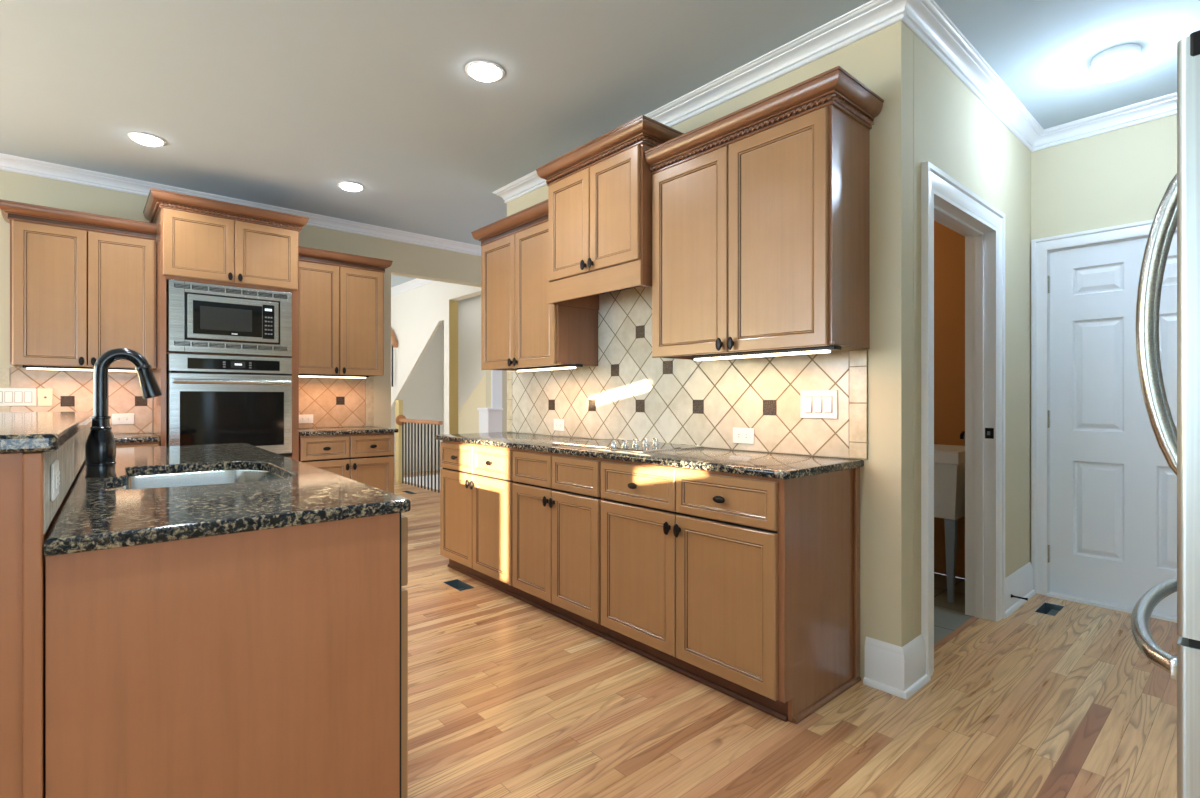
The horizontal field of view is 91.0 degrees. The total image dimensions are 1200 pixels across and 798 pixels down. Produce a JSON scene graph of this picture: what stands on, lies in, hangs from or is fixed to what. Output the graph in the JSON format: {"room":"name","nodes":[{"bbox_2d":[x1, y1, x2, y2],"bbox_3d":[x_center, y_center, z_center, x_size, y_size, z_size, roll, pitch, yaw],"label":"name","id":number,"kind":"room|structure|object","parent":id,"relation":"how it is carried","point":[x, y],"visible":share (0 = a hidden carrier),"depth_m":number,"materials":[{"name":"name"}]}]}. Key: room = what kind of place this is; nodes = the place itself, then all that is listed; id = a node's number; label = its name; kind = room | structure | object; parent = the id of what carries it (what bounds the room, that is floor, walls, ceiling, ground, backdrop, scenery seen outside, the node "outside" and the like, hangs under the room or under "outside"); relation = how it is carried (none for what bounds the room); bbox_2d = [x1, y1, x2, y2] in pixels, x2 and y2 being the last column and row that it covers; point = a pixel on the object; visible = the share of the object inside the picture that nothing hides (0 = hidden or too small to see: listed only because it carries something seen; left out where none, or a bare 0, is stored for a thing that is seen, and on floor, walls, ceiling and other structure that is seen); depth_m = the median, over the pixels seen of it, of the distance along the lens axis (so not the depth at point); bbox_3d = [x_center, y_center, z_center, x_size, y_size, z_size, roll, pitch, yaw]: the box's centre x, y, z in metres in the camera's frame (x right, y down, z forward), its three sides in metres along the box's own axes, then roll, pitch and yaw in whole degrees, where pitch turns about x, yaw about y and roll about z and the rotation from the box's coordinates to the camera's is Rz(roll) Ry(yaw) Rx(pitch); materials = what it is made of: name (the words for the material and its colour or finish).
{"room":"kitchen","nodes":[
{"label":"kitchen","id":0,"kind":"room"},
{"bbox_2d":[0,170,506,433],"bbox_3d":[-3.658,-0.206,4.141,8.950,2.743,0.130,0,0,-41],"label":"wall","id":1,"kind":"structure","parent":0,"point":[409,260],"depth_m":5.23,"materials":[{"name":"beige paint"}]},
{"bbox_2d":[0,366,151,433],"bbox_3d":[-3.643,0.018,4.058,0.903,0.461,0.012,0,0,-41],"label":"backsplash","id":2,"kind":"structure","parent":1,"relation":"attached to","point":[72,390],"depth_m":4.10,"materials":[{"name":"beige tile"}]},
{"bbox_2d":[0,388,35,405],"bbox_3d":[-3.827,-0.013,3.881,0.164,0.113,0.015,0,0,-41],"label":"light switch","id":3,"kind":"object","parent":2,"relation":"attached to","point":[8,396],"visible":1,"depth_m":3.88,"materials":[{"name":"white plastic"}]},
{"bbox_2d":[38,388,52,405],"bbox_3d":[-3.731,-0.011,3.969,0.074,0.120,0.010,0,0,-41],"label":"cable plate","id":4,"kind":"object","parent":2,"relation":"attached to","point":[45,395],"visible":1,"depth_m":3.97,"materials":[{"name":"beige plastic"}]},
{"bbox_2d":[112,413,133,424],"bbox_3d":[-3.424,0.143,4.238,0.125,0.078,0.009,0,0,-41],"label":"wall outlet","id":5,"kind":"object","parent":2,"relation":"attached to","point":[123,418],"visible":1,"depth_m":4.24,"materials":[{"name":"white plastic"}]},
{"bbox_2d":[0,199,156,369],"bbox_3d":[-3.478,-0.711,3.959,0.782,1.000,0.376,0,0,-41],"label":"upper cabinet","id":6,"kind":"object","parent":1,"relation":"attached to","point":[83,285],"visible":0.94,"depth_m":3.84,"materials":[{"name":"brown wood"}]},
{"bbox_2d":[22,365,136,371],"bbox_3d":[-3.418,-0.201,3.934,0.620,0.026,0.067,0,0,-41],"label":"light","id":7,"kind":"object","parent":6,"relation":"attached to","point":[32,367],"visible":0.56,"depth_m":3.86,"materials":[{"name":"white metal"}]},
{"bbox_2d":[0,153,480,255],"bbox_3d":[-3.641,-1.534,4.015,8.790,0.086,0.080,0,0,-41],"label":"trim","id":8,"kind":"structure","parent":1,"relation":"attached to","point":[11,163],"depth_m":4.48,"materials":[{"name":"white paint"}]},
{"bbox_2d":[299,377,373,427],"bbox_3d":[-2.373,0.022,5.170,0.777,0.452,0.012,0,0,-41],"label":"backsplash","id":9,"kind":"structure","parent":1,"relation":"attached to","point":[332,402],"depth_m":5.21,"materials":[{"name":"beige tile"}]},
{"bbox_2d":[299,414,312,422],"bbox_3d":[-2.514,0.170,5.035,0.125,0.074,0.009,0,0,-41],"label":"wall outlet","id":10,"kind":"object","parent":9,"relation":"attached to","point":[302,418],"visible":0.88,"depth_m":5.04,"materials":[{"name":"white plastic"}]},
{"bbox_2d":[299,246,392,376],"bbox_3d":[-2.243,-0.707,5.041,0.810,1.009,0.376,0,0,-41],"label":"upper cabinet","id":11,"kind":"object","parent":1,"relation":"attached to","point":[341,295],"visible":0.87,"depth_m":4.92,"materials":[{"name":"brown wood"}]},
{"bbox_2d":[299,374,368,377],"bbox_3d":[-2.259,-0.192,4.949,0.620,0.026,0.067,0,0,-41],"label":"light","id":12,"kind":"object","parent":11,"relation":"attached to","point":[300,375],"visible":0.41,"depth_m":4.93,"materials":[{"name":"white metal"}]},
{"bbox_2d":[477,408,502,432],"bbox_3d":[-1.135,0.629,6.088,0.183,1.072,0.217,0,0,-41],"label":"trim","id":13,"kind":"structure","parent":1,"relation":"attached to","point":[489,418],"depth_m":6.03,"materials":[{"name":"white paint"}]},
{"bbox_2d":[491,370,501,431],"bbox_3d":[-1.098,-0.055,6.280,0.120,2.440,0.021,0,0,-41],"label":"trim","id":14,"kind":"structure","parent":1,"relation":"attached to","point":[496,375],"depth_m":6.26,"materials":[{"name":"white paint"}]},
{"bbox_2d":[391,321,442,491],"bbox_3d":[-3.910,0.594,8.618,3.670,4.343,0.120,0,0,-41],"label":"wall","id":15,"kind":"structure","parent":0,"point":[422,394],"depth_m":9.51,"materials":[{"name":"beige paint"}]},
{"bbox_2d":[391,281,480,434],"bbox_3d":[-2.232,-0.206,7.742,0.120,2.743,3.410,0,0,-41],"label":"wall","id":16,"kind":"structure","parent":0,"point":[417,313],"depth_m":7.84,"materials":[{"name":"beige paint"}]},
{"bbox_2d":[391,327,397,386],"bbox_3d":[-2.957,-0.605,8.403,0.060,0.860,0.220,0,0,-41],"label":"handrail","id":17,"kind":"object","parent":16,"relation":"attached to","point":[394,343],"visible":0.86,"depth_m":8.39,"materials":[{"name":"brown wood"}]},
{"bbox_2d":[391,278,434,295],"bbox_3d":[-2.281,-1.534,7.645,0.080,0.086,3.290,0,0,-41],"label":"trim","id":18,"kind":"structure","parent":16,"relation":"attached to","point":[415,283],"depth_m":8.00,"materials":[{"name":"white paint"}]},
{"bbox_2d":[449,300,457,433],"bbox_3d":[-1.797,-0.020,7.247,0.119,2.370,0.008,0,0,-41],"label":"trim","id":19,"kind":"structure","parent":16,"relation":"attached to","point":[453,305],"depth_m":7.24,"materials":[{"name":"paint"}]},
{"bbox_2d":[443,295,485,434],"bbox_3d":[-1.412,0.594,8.460,0.120,4.343,3.410,0,0,-41],"label":"wall","id":20,"kind":"structure","parent":0,"point":[470,373],"depth_m":9.06,"materials":[{"name":"beige paint"}]},
{"bbox_2d":[458,374,485,433],"bbox_3d":[-1.389,-0.195,8.221,0.140,2.720,3.000,0,0,-41],"label":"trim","id":21,"kind":"structure","parent":20,"relation":"attached to","point":[468,415],"depth_m":8.67,"materials":[{"name":"beige paint"}]},
{"bbox_2d":[0,0,1199,300],"bbox_3d":[-1.976,-1.628,2.257,9.200,0.100,12.200,0,0,-41],"label":"ceiling","id":22,"kind":"structure","parent":0,"point":[279,103],"depth_m":2.90,"materials":[{"name":"paint"}]},
{"bbox_2d":[127,132,165,145],"bbox_3d":[-2.746,-1.565,3.577,0.188,0.026,0.188,0,0,-41],"label":"recessed light","id":23,"kind":"object","parent":22,"relation":"in","point":[142,138],"visible":1,"depth_m":3.55,"materials":[{"name":"white glass"}]},
{"bbox_2d":[337,181,364,190],"bbox_3d":[-1.842,-1.565,4.368,0.188,0.026,0.188,0,0,-41],"label":"recessed light","id":24,"kind":"object","parent":22,"relation":"in","point":[350,186],"visible":1,"depth_m":4.33,"materials":[{"name":"white glass"}]},
{"bbox_2d":[465,60,504,81],"bbox_3d":[-0.553,-1.565,2.838,0.188,0.026,0.188,0,0,-41],"label":"recessed light","id":25,"kind":"object","parent":22,"relation":"in","point":[479,70],"visible":1,"depth_m":2.81,"materials":[{"name":"white glass"}]},
{"bbox_2d":[1088,44,1143,81],"bbox_3d":[2.364,-1.528,2.705,0.194,0.098,0.194,0,0,-41],"label":"flush ceiling light","id":26,"kind":"object","parent":22,"relation":"attached to","point":[1121,61],"visible":1,"depth_m":2.65,"materials":[{"name":"white glass"}]},
{"bbox_2d":[507,21,913,679],"bbox_3d":[0.284,-0.206,3.451,0.120,2.743,2.882,0,0,-41],"label":"wall","id":27,"kind":"structure","parent":0,"point":[882,61],"depth_m":2.38,"materials":[{"name":"beige paint"}]},
{"bbox_2d":[471,199,597,370],"bbox_3d":[-0.459,-0.690,3.924,0.371,0.975,0.937,0,0,-41],"label":"upper cabinet","id":28,"kind":"object","parent":27,"relation":"attached to","point":[519,329],"visible":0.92,"depth_m":3.73,"materials":[{"name":"brown wood"}]},
{"bbox_2d":[517,364,582,371],"bbox_3d":[-0.329,-0.192,3.672,0.067,0.026,0.620,0,0,-41],"label":"light","id":29,"kind":"object","parent":28,"relation":"attached to","point":[566,366],"visible":1,"depth_m":3.61,"materials":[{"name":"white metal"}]},
{"bbox_2d":[536,115,683,309],"bbox_3d":[0.078,-0.949,3.260,0.438,0.792,0.876,0,0,-41],"label":"upper cabinet","id":30,"kind":"object","parent":27,"relation":"attached to","point":[600,190],"visible":0.79,"depth_m":3.07,"materials":[{"name":"brown wood"}]},
{"bbox_2d":[507,286,867,458],"bbox_3d":[0.195,-0.201,3.451,0.012,0.897,2.737,0,0,-41],"label":"backsplash","id":31,"kind":"structure","parent":27,"relation":"attached to","point":[631,394],"depth_m":3.15,"materials":[{"name":"tile"}]},
{"bbox_2d":[554,419,564,430],"bbox_3d":[-0.277,0.175,3.976,0.009,0.078,0.116,0,0,-41],"label":"wall outlet","id":32,"kind":"object","parent":31,"relation":"attached to","point":[559,424],"visible":1,"depth_m":3.97,"materials":[{"name":"white plastic"}]},
{"bbox_2d":[733,428,753,443],"bbox_3d":[0.696,0.179,2.866,0.009,0.076,0.122,0,0,-41],"label":"wall outlet","id":33,"kind":"object","parent":31,"relation":"attached to","point":[740,435],"visible":1,"depth_m":2.86,"materials":[{"name":"white plastic"}]},
{"bbox_2d":[736,432,741,438],"bbox_3d":[0.679,0.179,2.880,0.002,0.030,0.032,0,0,-41],"label":"socket","id":34,"kind":"object","parent":33,"relation":"attached to","point":[738,434],"depth_m":2.88,"materials":[{"name":"white plastic"}]},
{"bbox_2d":[744,433,749,438],"bbox_3d":[0.708,0.179,2.847,0.002,0.030,0.032,0,0,-41],"label":"socket","id":35,"kind":"object","parent":33,"relation":"attached to","point":[746,435],"depth_m":2.84,"materials":[{"name":"white plastic"}]},
{"bbox_2d":[801,390,837,418],"bbox_3d":[0.950,0.023,2.570,0.015,0.122,0.172,0,0,-41],"label":"light switch","id":36,"kind":"object","parent":31,"relation":"attached to","point":[814,403],"visible":1,"depth_m":2.56,"materials":[{"name":"white plastic"}]},
{"bbox_2d":[644,66,883,359],"bbox_3d":[0.680,-0.705,2.623,0.371,1.005,0.984,0,0,-41],"label":"upper cabinet","id":37,"kind":"object","parent":27,"relation":"attached to","point":[761,209],"visible":1,"depth_m":2.41,"materials":[{"name":"brown wood"}]},
{"bbox_2d":[692,345,840,360],"bbox_3d":[0.679,-0.192,2.521,0.067,0.026,0.700,0,0,-41],"label":"light","id":38,"kind":"object","parent":37,"relation":"attached to","point":[818,349],"visible":0.99,"depth_m":2.46,"materials":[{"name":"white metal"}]},
{"bbox_2d":[492,0,1176,203],"bbox_3d":[2.193,-1.534,2.545,1.961,0.086,6.921,0,0,-41],"label":"trim","id":39,"kind":"structure","parent":27,"relation":"attached to","point":[926,19],"depth_m":2.83,"materials":[{"name":"white paint"}]},
{"bbox_2d":[394,470,1178,797],"bbox_3d":[-1.995,1.165,2.241,8.950,0.001,12.000,0,0,-41],"label":"floor","id":40,"kind":"structure","parent":0,"point":[508,697],"depth_m":2.17,"materials":[{"name":"brown wood"}]},
{"bbox_2d":[0,452,85,797],"bbox_3d":[-1.834,0.629,1.932,0.189,1.069,2.445,0,0,-39],"label":"raised bar","id":41,"kind":"object","parent":40,"relation":"on","point":[23,538],"visible":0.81,"depth_m":1.03,"materials":[{"name":"brown wood"}]},
{"bbox_2d":[0,411,92,452],"bbox_3d":[-1.908,0.078,1.881,0.410,0.032,2.470,0,0,-39],"label":"countertop","id":42,"kind":"structure","parent":41,"relation":"on","point":[20,432],"depth_m":1.24,"materials":[{"name":"stone"}]},
{"bbox_2d":[43,422,90,533],"bbox_3d":[-1.774,0.172,2.001,0.010,0.153,2.414,0,0,-39],"label":"backsplash","id":43,"kind":"structure","parent":41,"relation":"attached to","point":[71,456],"depth_m":1.45,"materials":[{"name":"tile"}]},
{"bbox_2d":[50,460,59,500],"bbox_3d":[-1.113,0.165,1.207,0.009,0.074,0.118,0,0,-39],"label":"wall outlet","id":44,"kind":"object","parent":43,"relation":"attached to","point":[54,468],"visible":1,"depth_m":1.16,"materials":[{"name":"white plastic"}]},
{"bbox_2d":[56,473,57,488],"bbox_3d":[-1.097,0.165,1.192,0.002,0.030,0.032,0,0,-39],"label":"socket","id":45,"kind":"object","parent":44,"relation":"attached to","point":[56,473],"depth_m":1.19,"materials":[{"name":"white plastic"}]},
{"bbox_2d":[57,471,59,485],"bbox_3d":[-1.125,0.165,1.226,0.002,0.030,0.032,0,0,-39],"label":"socket","id":46,"kind":"object","parent":44,"relation":"attached to","point":[58,472],"depth_m":1.22,"materials":[{"name":"white plastic"}]},
{"bbox_2d":[116,441,159,447],"bbox_3d":[-3.430,0.723,3.827,0.880,0.882,0.638,0,0,-41],"label":"base cabinet","id":47,"kind":"object","parent":40,"relation":"on","point":[136,444],"visible":0.02,"depth_m":3.83,"materials":[{"name":"brown wood"}]},
{"bbox_2d":[113,433,159,442],"bbox_3d":[-3.437,0.265,3.821,0.901,0.032,0.618,0,0,-41],"label":"countertop","id":48,"kind":"structure","parent":47,"relation":"on","point":[131,437],"depth_m":3.85,"materials":[{"name":"stone"}]},
{"bbox_2d":[143,188,308,460],"bbox_3d":[-2.775,-0.105,4.395,0.958,2.538,0.646,0,0,-41],"label":"oven tower","id":49,"kind":"object","parent":40,"relation":"on","point":[199,239],"visible":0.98,"depth_m":4.14,"materials":[{"name":"brown wood"}]},
{"bbox_2d":[166,353,291,455],"bbox_3d":[-2.746,0.060,4.354,0.748,0.730,0.608,0,0,-41],"label":"wall oven","id":50,"kind":"object","parent":49,"relation":"in","point":[211,399],"visible":0.94,"depth_m":4.15,"materials":[{"name":"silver metal"}]},
{"bbox_2d":[169,280,291,356],"bbox_3d":[-2.702,-0.557,4.303,0.748,0.476,0.383,0,0,-41],"label":"microwave","id":51,"kind":"object","parent":49,"relation":"in","point":[203,318],"visible":1,"depth_m":4.14,"materials":[{"name":"metal"}]},
{"bbox_2d":[46,513,407,797],"bbox_3d":[-1.477,0.723,2.200,0.696,0.882,2.382,0,0,-39],"label":"base cabinet","id":52,"kind":"object","parent":40,"relation":"on","point":[268,663],"visible":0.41,"depth_m":1.24,"materials":[{"name":"brown wood"}]},
{"bbox_2d":[44,443,410,555],"bbox_3d":[-1.499,0.265,2.203,0.669,0.032,2.450,0,0,-39],"label":"countertop","id":53,"kind":"structure","parent":52,"relation":"on","point":[92,517],"depth_m":1.45,"materials":[{"name":"stone"}]},
{"bbox_2d":[85,348,162,477],"bbox_3d":[-1.566,0.041,1.936,0.190,0.416,0.133,0,0,-9],"label":"faucet","id":54,"kind":"object","parent":53,"relation":"on","point":[100,445],"visible":1,"depth_m":1.89,"materials":[{"name":"black metal"}]},
{"bbox_2d":[104,469,282,489],"bbox_3d":[-1.356,0.374,1.992,0.535,0.184,0.775,0,0,-39],"label":"sink","id":55,"kind":"object","parent":53,"relation":"in","point":[225,476],"visible":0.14,"depth_m":2.28,"materials":[{"name":"metal"}]},
{"bbox_2d":[299,433,393,493],"bbox_3d":[-2.180,0.723,4.921,0.728,0.882,0.638,0,0,-41],"label":"base cabinet","id":56,"kind":"object","parent":40,"relation":"on","point":[368,459],"visible":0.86,"depth_m":4.74,"materials":[{"name":"brown wood"}]},
{"bbox_2d":[299,426,397,435],"bbox_3d":[-2.175,0.265,4.926,0.753,0.032,0.618,0,0,-41],"label":"countertop","id":57,"kind":"structure","parent":56,"relation":"on","point":[364,429],"depth_m":4.79,"materials":[{"name":"stone"}]},
{"bbox_2d":[395,400,402,482],"bbox_3d":[-2.817,0.590,8.273,0.059,1.150,0.120,0,0,-41],"label":"trim","id":58,"kind":"structure","parent":40,"relation":"on","point":[398,403],"depth_m":8.23,"materials":[{"name":"paint"}]},
{"bbox_2d":[395,415,442,492],"bbox_3d":[-2.374,0.692,7.760,0.150,0.944,1.226,0,0,-41],"label":"stair railing","id":59,"kind":"object","parent":40,"relation":"on","point":[400,420],"visible":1,"depth_m":7.78,"materials":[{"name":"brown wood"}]},
{"bbox_2d":[444,579,474,590],"bbox_3d":[-0.885,1.215,3.698,0.100,0.100,0.230,0,0,-41],"label":"floor vent","id":60,"kind":"object","parent":40,"relation":"in","point":[457,584],"visible":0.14,"depth_m":3.78,"materials":[{"name":"black metal"}]},
{"bbox_2d":[440,440,521,599],"bbox_3d":[-0.600,0.723,3.904,0.610,0.882,0.905,0,0,-41],"label":"base cabinet","id":61,"kind":"object","parent":40,"relation":"on","point":[476,480],"visible":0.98,"depth_m":3.68,"materials":[{"name":"brown wood"}]},
{"bbox_2d":[513,449,609,639],"bbox_3d":[-0.050,0.723,3.275,0.610,0.882,0.762,0,0,-41],"label":"base cabinet","id":62,"kind":"object","parent":40,"relation":"on","point":[557,498],"visible":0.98,"depth_m":3.06,"materials":[{"name":"brown wood"}]},
{"bbox_2d":[601,459,860,723],"bbox_3d":[0.528,0.723,2.615,0.610,0.882,0.988,0,0,-41],"label":"base cabinet","id":63,"kind":"object","parent":40,"relation":"on","point":[746,588],"visible":0.97,"depth_m":2.32,"materials":[{"name":"brown wood"}]},
{"bbox_2d":[435,432,863,479],"bbox_3d":[-0.032,0.265,3.258,0.587,0.032,2.725,0,0,-41],"label":"countertop","id":64,"kind":"structure","parent":63,"relation":"on","point":[742,462],"depth_m":2.56,"materials":[{"name":"stone"}]},
{"bbox_2d":[552,438,703,452],"bbox_3d":[0.134,0.227,3.134,0.446,0.043,0.706,0,0,-41],"label":"cooktop","id":65,"kind":"object","parent":64,"relation":"in","point":[644,446],"visible":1,"depth_m":3.02,"materials":[{"name":"silver glass"}]},
{"bbox_2d":[1035,602,1063,615],"bbox_3d":[2.496,1.215,3.275,0.230,0.100,0.090,0,0,-41],"label":"floor vent","id":66,"kind":"object","parent":40,"relation":"in","point":[1046,608],"visible":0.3,"depth_m":3.35,"materials":[{"name":"black metal"}]},
{"bbox_2d":[1131,30,1199,797],"bbox_3d":[1.500,0.289,0.997,0.913,1.750,0.884,0,0,-41],"label":"refrigerator","id":67,"kind":"object","parent":40,"relation":"on","point":[1179,206],"visible":1,"depth_m":0.95,"materials":[{"name":"metal"}]},
{"bbox_2d":[934,573,973,644],"bbox_3d":[0.941,1.167,4.087,1.800,0.001,2.790,0,0,-41],"label":"floor","id":68,"kind":"structure","parent":0,"point":[948,616],"depth_m":3.29,"materials":[{"name":"grey tile"}]},
{"bbox_2d":[934,444,964,602],"bbox_3d":[2.018,0.732,3.714,0.550,0.864,0.600,0,0,-41],"label":"utility sink","id":69,"kind":"object","parent":68,"relation":"on","point":[949,460],"visible":0.14,"depth_m":3.38,"materials":[{"name":"white plastic"}]},
{"bbox_2d":[934,444,964,519],"bbox_3d":[2.018,0.495,3.714,0.550,0.390,0.600,0,0,-41],"label":"basin","id":70,"kind":"object","parent":69,"relation":"in","point":[949,460],"depth_m":3.39,"materials":[{"name":"white plastic"}]},
{"bbox_2d":[960,431,964,445],"bbox_3d":[2.284,0.249,3.701,0.110,0.101,0.021,0,0,-41],"label":"faucet","id":71,"kind":"object","parent":69,"relation":"attached to","point":[962,434],"visible":0.62,"depth_m":3.67,"materials":[{"name":"black metal"}]},
{"bbox_2d":[914,33,1030,638],"bbox_3d":[1.902,-0.206,3.030,1.761,2.743,0.120,0,0,-41],"label":"wall","id":72,"kind":"structure","parent":0,"point":[954,131],"depth_m":3.01,"materials":[{"name":"beige paint"}]},
{"bbox_2d":[863,634,930,699],"bbox_3d":[1.221,1.071,2.426,0.242,0.186,0.170,0,0,-41],"label":"baseboard","id":73,"kind":"structure","parent":72,"relation":"attached to","point":[892,669],"depth_m":2.36,"materials":[{"name":"white paint"}]},
{"bbox_2d":[921,161,1004,676],"bbox_3d":[1.747,0.090,2.796,1.067,2.149,0.026,0,0,-41],"label":"trim","id":74,"kind":"structure","parent":72,"relation":"attached to","point":[932,177],"depth_m":2.48,"materials":[{"name":"white paint"}]},
{"bbox_2d":[933,189,996,671],"bbox_3d":[1.698,0.134,2.852,0.890,2.059,0.144,0,0,-41],"label":"door frame","id":75,"kind":"structure","parent":72,"relation":"in","point":[980,235],"depth_m":3.12,"materials":[{"name":"white paint"}]},
{"bbox_2d":[985,428,993,438],"bbox_3d":[2.046,0.180,3.100,0.003,0.056,0.040,0,0,-41],"label":"strike plate","id":76,"kind":"object","parent":75,"relation":"attached to","point":[989,432],"visible":1,"depth_m":3.10,"materials":[{"name":"black metal"}]},
{"bbox_2d":[1011,594,1027,600],"bbox_3d":[2.281,1.080,3.209,0.019,0.020,0.075,0,0,-41],"label":"door stop","id":77,"kind":"object","parent":72,"relation":"attached to","point":[1011,594],"visible":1,"depth_m":3.21,"materials":[{"name":"black metal"}]},
{"bbox_2d":[1005,562,1035,617],"bbox_3d":[2.372,1.071,3.340,0.585,0.186,0.030,0,0,-41],"label":"baseboard","id":78,"kind":"structure","parent":72,"relation":"attached to","point":[1019,583],"depth_m":3.33,"materials":[{"name":"white paint"}]},
{"bbox_2d":[934,114,1176,578],"bbox_3d":[3.002,-0.206,3.193,0.132,2.743,6.850,0,0,-41],"label":"wall","id":79,"kind":"structure","parent":0,"point":[1122,176],"depth_m":3.45,"materials":[{"name":"beige paint"}]},
{"bbox_2d":[1031,219,1176,594],"bbox_3d":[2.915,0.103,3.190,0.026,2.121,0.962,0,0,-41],"label":"trim","id":80,"kind":"structure","parent":79,"relation":"attached to","point":[1040,247],"depth_m":3.51,"materials":[{"name":"white paint"}]},
{"bbox_2d":[1047,233,1176,616],"bbox_3d":[2.914,0.136,3.203,0.105,2.014,0.822,0,0,-41],"label":"door","id":81,"kind":"structure","parent":79,"relation":"in","point":[1113,489],"depth_m":3.31,"materials":[{"name":"white paint"}]},
{"bbox_2d":[1047,591,1176,622],"bbox_3d":[2.933,1.155,3.205,0.080,0.017,0.804,0,0,-41],"label":"threshold","id":82,"kind":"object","parent":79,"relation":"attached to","point":[1165,617],"depth_m":3.29,"materials":[{"name":"white paint"}]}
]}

